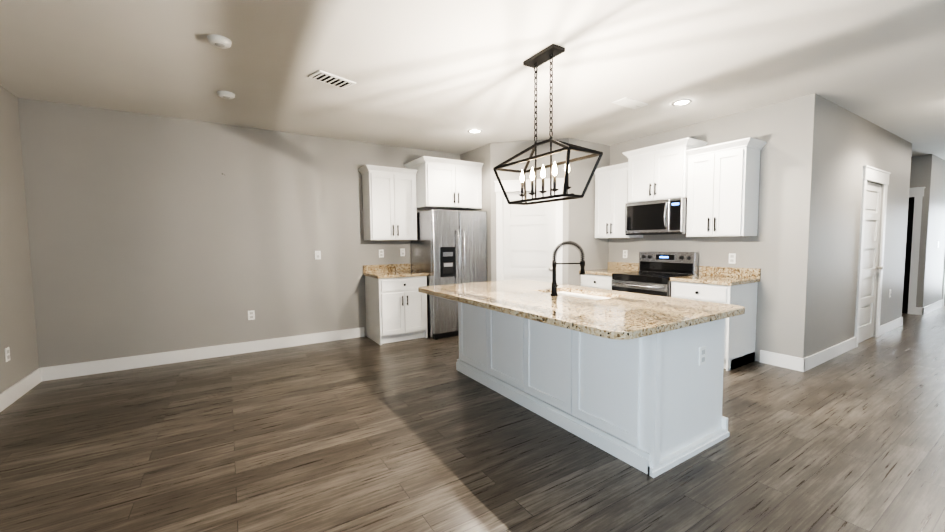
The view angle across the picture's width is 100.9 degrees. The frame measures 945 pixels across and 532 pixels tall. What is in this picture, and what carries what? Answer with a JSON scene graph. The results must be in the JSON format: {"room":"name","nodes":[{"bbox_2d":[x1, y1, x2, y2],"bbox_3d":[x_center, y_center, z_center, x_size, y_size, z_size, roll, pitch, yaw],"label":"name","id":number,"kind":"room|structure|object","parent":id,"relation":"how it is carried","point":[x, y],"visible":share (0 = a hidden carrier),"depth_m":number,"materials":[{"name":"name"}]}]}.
{"room":"kitchen","nodes":[
{"label":"kitchen","id":0,"kind":"room"},
{"bbox_2d":[0,86,38,393],"bbox_3d":[-1.671,0.015,-0.476,0.120,2.740,10.000,-3,4,-32],"label":"wall","id":1,"kind":"structure","parent":0,"point":[18,336],"depth_m":3.51,"materials":[{"name":"paint"}]},
{"bbox_2d":[5,347,9,361],"bbox_3d":[-3.949,0.751,3.313,0.008,0.116,0.072,-3,4,-32],"label":"electrical outlet","id":2,"kind":"object","parent":1,"relation":"attached to","point":[7,353],"visible":1,"depth_m":3.30,"materials":[{"name":"white plastic"}]},
{"bbox_2d":[0,368,41,411],"bbox_3d":[-1.598,1.313,-0.365,0.014,0.135,9.986,-3,4,-32],"label":"baseboard","id":3,"kind":"structure","parent":1,"relation":"attached to","point":[15,392],"depth_m":3.45,"materials":[{"name":"white wood"}]},
{"bbox_2d":[18,98,459,367],"bbox_3d":[-1.587,-0.363,5.552,6.720,2.740,0.120,-3,4,-32],"label":"wall","id":4,"kind":"structure","parent":0,"point":[149,234],"depth_m":4.42,"materials":[{"name":"paint"}]},
{"bbox_2d":[41,327,364,380],"bbox_3d":[-2.912,1.007,4.711,3.230,0.135,0.014,-3,4,-32],"label":"baseboard","id":5,"kind":"structure","parent":4,"relation":"attached to","point":[90,367],"depth_m":4.48,"materials":[{"name":"white wood"}]},
{"bbox_2d":[248,310,254,319],"bbox_3d":[-2.727,0.606,4.808,0.072,0.116,0.008,-3,4,-32],"label":"electrical outlet","id":6,"kind":"object","parent":4,"relation":"attached to","point":[251,314],"visible":1,"depth_m":4.81,"materials":[{"name":"white plastic"}]},
{"bbox_2d":[315,251,320,259],"bbox_3d":[-2.057,-0.145,5.189,0.072,0.116,0.010,-3,4,-32],"label":"light switch","id":7,"kind":"object","parent":4,"relation":"attached to","point":[317,254],"visible":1,"depth_m":5.19,"materials":[{"name":"white plastic"}]},
{"bbox_2d":[379,249,383,257],"bbox_3d":[-1.322,-0.181,5.653,0.072,0.116,0.008,-3,4,-32],"label":"electrical outlet","id":8,"kind":"object","parent":4,"relation":"attached to","point":[381,253],"visible":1,"depth_m":5.65,"materials":[{"name":"white plastic"}]},
{"bbox_2d":[358,165,417,239],"bbox_3d":[-1.178,-0.860,5.487,0.732,0.988,0.372,-3,4,-32],"label":"upper cabinet","id":9,"kind":"object","parent":4,"relation":"attached to","point":[389,205],"visible":1,"depth_m":5.36,"materials":[{"name":"white wood"}]},
{"bbox_2d":[400,248,404,255],"bbox_3d":[-1.043,-0.205,5.828,0.072,0.116,0.010,-3,4,-32],"label":"electrical outlet","id":10,"kind":"object","parent":4,"relation":"attached to","point":[402,251],"visible":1,"depth_m":5.82,"materials":[{"name":"white plastic"}]},
{"bbox_2d":[404,156,483,210],"bbox_3d":[-0.423,-1.179,5.770,0.967,0.660,0.672,-3,4,-32],"label":"upper cabinet","id":11,"kind":"object","parent":4,"relation":"attached to","point":[446,184],"visible":0.98,"depth_m":5.51,"materials":[{"name":"white wood"}]},
{"bbox_2d":[0,301,944,531],"bbox_3d":[5.457,1.082,4.158,17.180,0.100,10.500,-3,4,-32],"label":"floor","id":12,"kind":"structure","parent":0,"point":[363,434],"depth_m":2.47,"materials":[{"name":"brown wood"}]},
{"bbox_2d":[363,263,427,344],"bbox_3d":[-1.072,0.500,5.466,0.717,1.019,0.652,-3,4,-32],"label":"base cabinet","id":13,"kind":"object","parent":12,"relation":"on","point":[396,304],"visible":1,"depth_m":5.25,"materials":[{"name":"white wood"}]},
{"bbox_2d":[411,209,487,339],"bbox_3d":[-0.333,0.095,5.776,0.880,1.775,0.827,-3,4,-32],"label":"fridge","id":14,"kind":"object","parent":12,"relation":"on","point":[448,247],"visible":0.54,"depth_m":5.42,"materials":[{"name":"silver metal"}]},
{"bbox_2d":[433,295,737,477],"bbox_3d":[0.627,0.702,3.244,1.234,0.862,2.236,-3,4,-32],"label":"kitchen island","id":15,"kind":"object","parent":12,"relation":"on","point":[635,380],"depth_m":2.52,"materials":[{"name":"white wood"}]},
{"bbox_2d":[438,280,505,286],"bbox_3d":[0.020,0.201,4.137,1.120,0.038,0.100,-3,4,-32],"label":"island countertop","id":16,"kind":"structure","parent":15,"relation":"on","point":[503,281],"depth_m":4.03,"materials":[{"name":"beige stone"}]},
{"bbox_2d":[418,283,685,338],"bbox_3d":[0.379,0.267,3.029,0.740,0.038,2.160,-3,4,-32],"label":"island countertop","id":17,"kind":"structure","parent":15,"relation":"on","point":[598,317],"depth_m":2.55,"materials":[{"name":"beige stone"}]},
{"bbox_2d":[550,241,584,295],"bbox_3d":[0.758,0.017,3.142,0.284,0.438,0.170,-3,4,-32],"label":"faucet","id":18,"kind":"object","parent":17,"relation":"on","point":[554,282],"visible":1,"depth_m":3.13,"materials":[{"name":"black metal"}]},
{"bbox_2d":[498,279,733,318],"bbox_3d":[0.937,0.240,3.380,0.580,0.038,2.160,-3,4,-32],"label":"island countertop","id":19,"kind":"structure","parent":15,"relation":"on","point":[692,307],"depth_m":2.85,"materials":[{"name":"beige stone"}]},
{"bbox_2d":[550,291,617,298],"bbox_3d":[0.887,0.369,3.291,0.434,0.232,0.754,-3,4,-32],"label":"sink","id":20,"kind":"object","parent":19,"relation":"in","point":[581,294],"depth_m":3.39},
{"bbox_2d":[579,262,638,289],"bbox_3d":[1.934,0.470,5.496,0.652,1.019,0.572,-3,4,-32],"label":"base cabinet","id":21,"kind":"object","parent":12,"relation":"on","point":[599,278],"visible":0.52,"depth_m":5.41,"materials":[{"name":"white wood"}]},
{"bbox_2d":[612,251,697,296],"bbox_3d":[2.248,0.422,4.897,0.702,1.185,0.754,-3,4,-32],"label":"range","id":22,"kind":"object","parent":12,"relation":"on","point":[654,273],"visible":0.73,"depth_m":4.83,"materials":[{"name":"silver metal"}]},
{"bbox_2d":[670,266,760,370],"bbox_3d":[2.670,0.536,4.335,0.652,1.019,0.640,-3,4,-32],"label":"base cabinet","id":23,"kind":"object","parent":12,"relation":"on","point":[732,286],"visible":0.67,"depth_m":4.14,"materials":[{"name":"white wood"}]},
{"bbox_2d":[0,0,944,159],"bbox_3d":[5.430,-1.753,3.981,17.180,0.100,10.500,-3,4,-32],"label":"ceiling","id":24,"kind":"structure","parent":0,"point":[444,76],"depth_m":3.06,"materials":[{"name":"paint"}]},
{"bbox_2d":[207,34,231,48],"bbox_3d":[-1.736,-1.535,2.677,0.140,0.038,0.140,-3,4,-32],"label":"smoke detector","id":25,"kind":"object","parent":24,"relation":"attached to","point":[219,41],"visible":1,"depth_m":2.65,"materials":[{"name":"white plastic"}]},
{"bbox_2d":[217,91,234,98],"bbox_3d":[-2.295,-1.589,3.635,0.140,0.038,0.140,-3,4,-32],"label":"smoke detector","id":26,"kind":"object","parent":24,"relation":"attached to","point":[226,94],"visible":1,"depth_m":3.60,"materials":[{"name":"white plastic"}]},
{"bbox_2d":[308,70,355,88],"bbox_3d":[-1.201,-1.592,3.345,0.190,0.016,0.340,2,5,40],"label":"ceiling vent","id":27,"kind":"object","parent":24,"relation":"in","point":[329,79],"visible":0.98,"depth_m":3.32,"materials":[{"name":"white plastic"}]},
{"bbox_2d":[468,129,481,133],"bbox_3d":[0.030,-1.710,4.948,0.188,0.006,0.188,-3,4,-32],"label":"recessed light","id":28,"kind":"object","parent":24,"relation":"in","point":[474,131],"visible":0.96,"depth_m":4.95,"materials":[{"name":"white plastic"}]},
{"bbox_2d":[493,44,602,204],"bbox_3d":[0.539,-1.045,2.973,0.344,1.093,0.864,-3,4,-32],"label":"chandelier","id":29,"kind":"object","parent":24,"relation":"hanging from","point":[548,53],"visible":1,"depth_m":2.92,"materials":[{"name":"black metal"}]},
{"bbox_2d":[612,97,647,108],"bbox_3d":[1.611,-1.661,3.984,0.360,0.012,0.160,-3,4,-32],"label":"ceiling vent","id":30,"kind":"object","parent":24,"relation":"in","point":[629,103],"visible":1,"depth_m":3.97,"materials":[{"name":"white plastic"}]},
{"bbox_2d":[672,99,691,105],"bbox_3d":[2.141,-1.669,3.987,0.188,0.006,0.188,-3,4,-32],"label":"recessed light","id":31,"kind":"object","parent":24,"relation":"in","point":[683,102],"visible":0.98,"depth_m":3.98,"materials":[{"name":"white plastic"}]},
{"bbox_2d":[460,143,490,280],"bbox_3d":[0.089,-0.408,6.034,0.110,2.740,0.847,-3,4,-32],"label":"wall","id":32,"kind":"structure","parent":0,"point":[482,154],"depth_m":5.71,"materials":[{"name":"paint"}]},
{"bbox_2d":[490,138,568,284],"bbox_3d":[0.806,-0.385,5.555,1.089,2.740,0.165,0,4,13],"label":"wall","id":33,"kind":"structure","parent":0,"point":[526,240],"depth_m":5.53,"materials":[{"name":"paint"}]},
{"bbox_2d":[568,138,609,285],"bbox_3d":[1.660,-0.401,5.681,0.847,2.740,0.110,-3,4,-32],"label":"wall","id":34,"kind":"structure","parent":0,"point":[582,225],"depth_m":5.55,"materials":[{"name":"paint"}]},
{"bbox_2d":[608,93,819,361],"bbox_3d":[2.303,-0.400,5.573,0.120,2.740,4.000,-3,4,-32],"label":"wall","id":35,"kind":"structure","parent":0,"point":[777,250],"depth_m":4.09,"materials":[{"name":"paint"}]},
{"bbox_2d":[595,162,642,237],"bbox_3d":[2.040,-0.889,5.486,0.372,0.988,0.572,-3,4,-32],"label":"upper cabinet","id":36,"kind":"object","parent":35,"relation":"attached to","point":[611,191],"visible":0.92,"depth_m":5.39,"materials":[{"name":"white wood"}]},
{"bbox_2d":[623,250,626,257],"bbox_3d":[2.203,-0.172,5.629,0.008,0.116,0.072,-3,4,-32],"label":"electrical outlet","id":37,"kind":"object","parent":35,"relation":"attached to","point":[624,253],"visible":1,"depth_m":5.63,"materials":[{"name":"white plastic"}]},
{"bbox_2d":[622,137,707,202],"bbox_3d":[2.379,-1.150,4.891,0.412,0.660,0.870,-3,4,-32],"label":"upper cabinet","id":38,"kind":"object","parent":35,"relation":"attached to","point":[658,172],"visible":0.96,"depth_m":4.74,"materials":[{"name":"white wood"}]},
{"bbox_2d":[625,197,686,234],"bbox_3d":[2.358,-0.605,4.909,0.472,0.421,0.754,-3,4,-32],"label":"microwave","id":39,"kind":"object","parent":38,"relation":"attached to","point":[662,217],"visible":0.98,"depth_m":4.76,"materials":[{"name":"silver metal"}]},
{"bbox_2d":[686,137,766,236],"bbox_3d":[2.778,-0.823,4.321,0.372,0.988,0.650,-3,4,-32],"label":"upper cabinet","id":40,"kind":"object","parent":35,"relation":"attached to","point":[723,191],"visible":1,"depth_m":4.18,"materials":[{"name":"white wood"}]},
{"bbox_2d":[729,253,735,263],"bbox_3d":[2.957,-0.085,4.440,0.008,0.116,0.072,-3,4,-32],"label":"electrical outlet","id":41,"kind":"object","parent":35,"relation":"attached to","point":[732,258],"visible":1,"depth_m":4.43,"materials":[{"name":"white plastic"}]},
{"bbox_2d":[760,350,808,371],"bbox_3d":[3.284,0.987,4.113,0.134,0.135,0.384,-3,4,-32],"label":"baseboard","id":42,"kind":"structure","parent":35,"relation":"attached to","point":[786,361],"depth_m":4.05,"materials":[{"name":"white wood"}]},
{"bbox_2d":[808,96,911,368],"bbox_3d":[4.927,-0.383,4.904,3.600,2.740,0.175,-3,4,-32],"label":"wall","id":43,"kind":"structure","parent":0,"point":[863,171],"depth_m":4.38,"materials":[{"name":"paint"}]},
{"bbox_2d":[902,154,937,314],"bbox_3d":[6.728,-0.616,8.355,0.158,2.740,4.014,-3,4,-32],"label":"wall","id":44,"kind":"structure","parent":0,"point":[924,266],"depth_m":6.74,"materials":[{"name":"paint"}]},
{"bbox_2d":[926,157,944,313],"bbox_3d":[8.793,-0.595,7.719,2.608,2.740,0.772,-3,4,-32],"label":"wall","id":45,"kind":"structure","parent":0,"point":[936,300],"depth_m":7.12,"materials":[{"name":"paint"}]}
]}

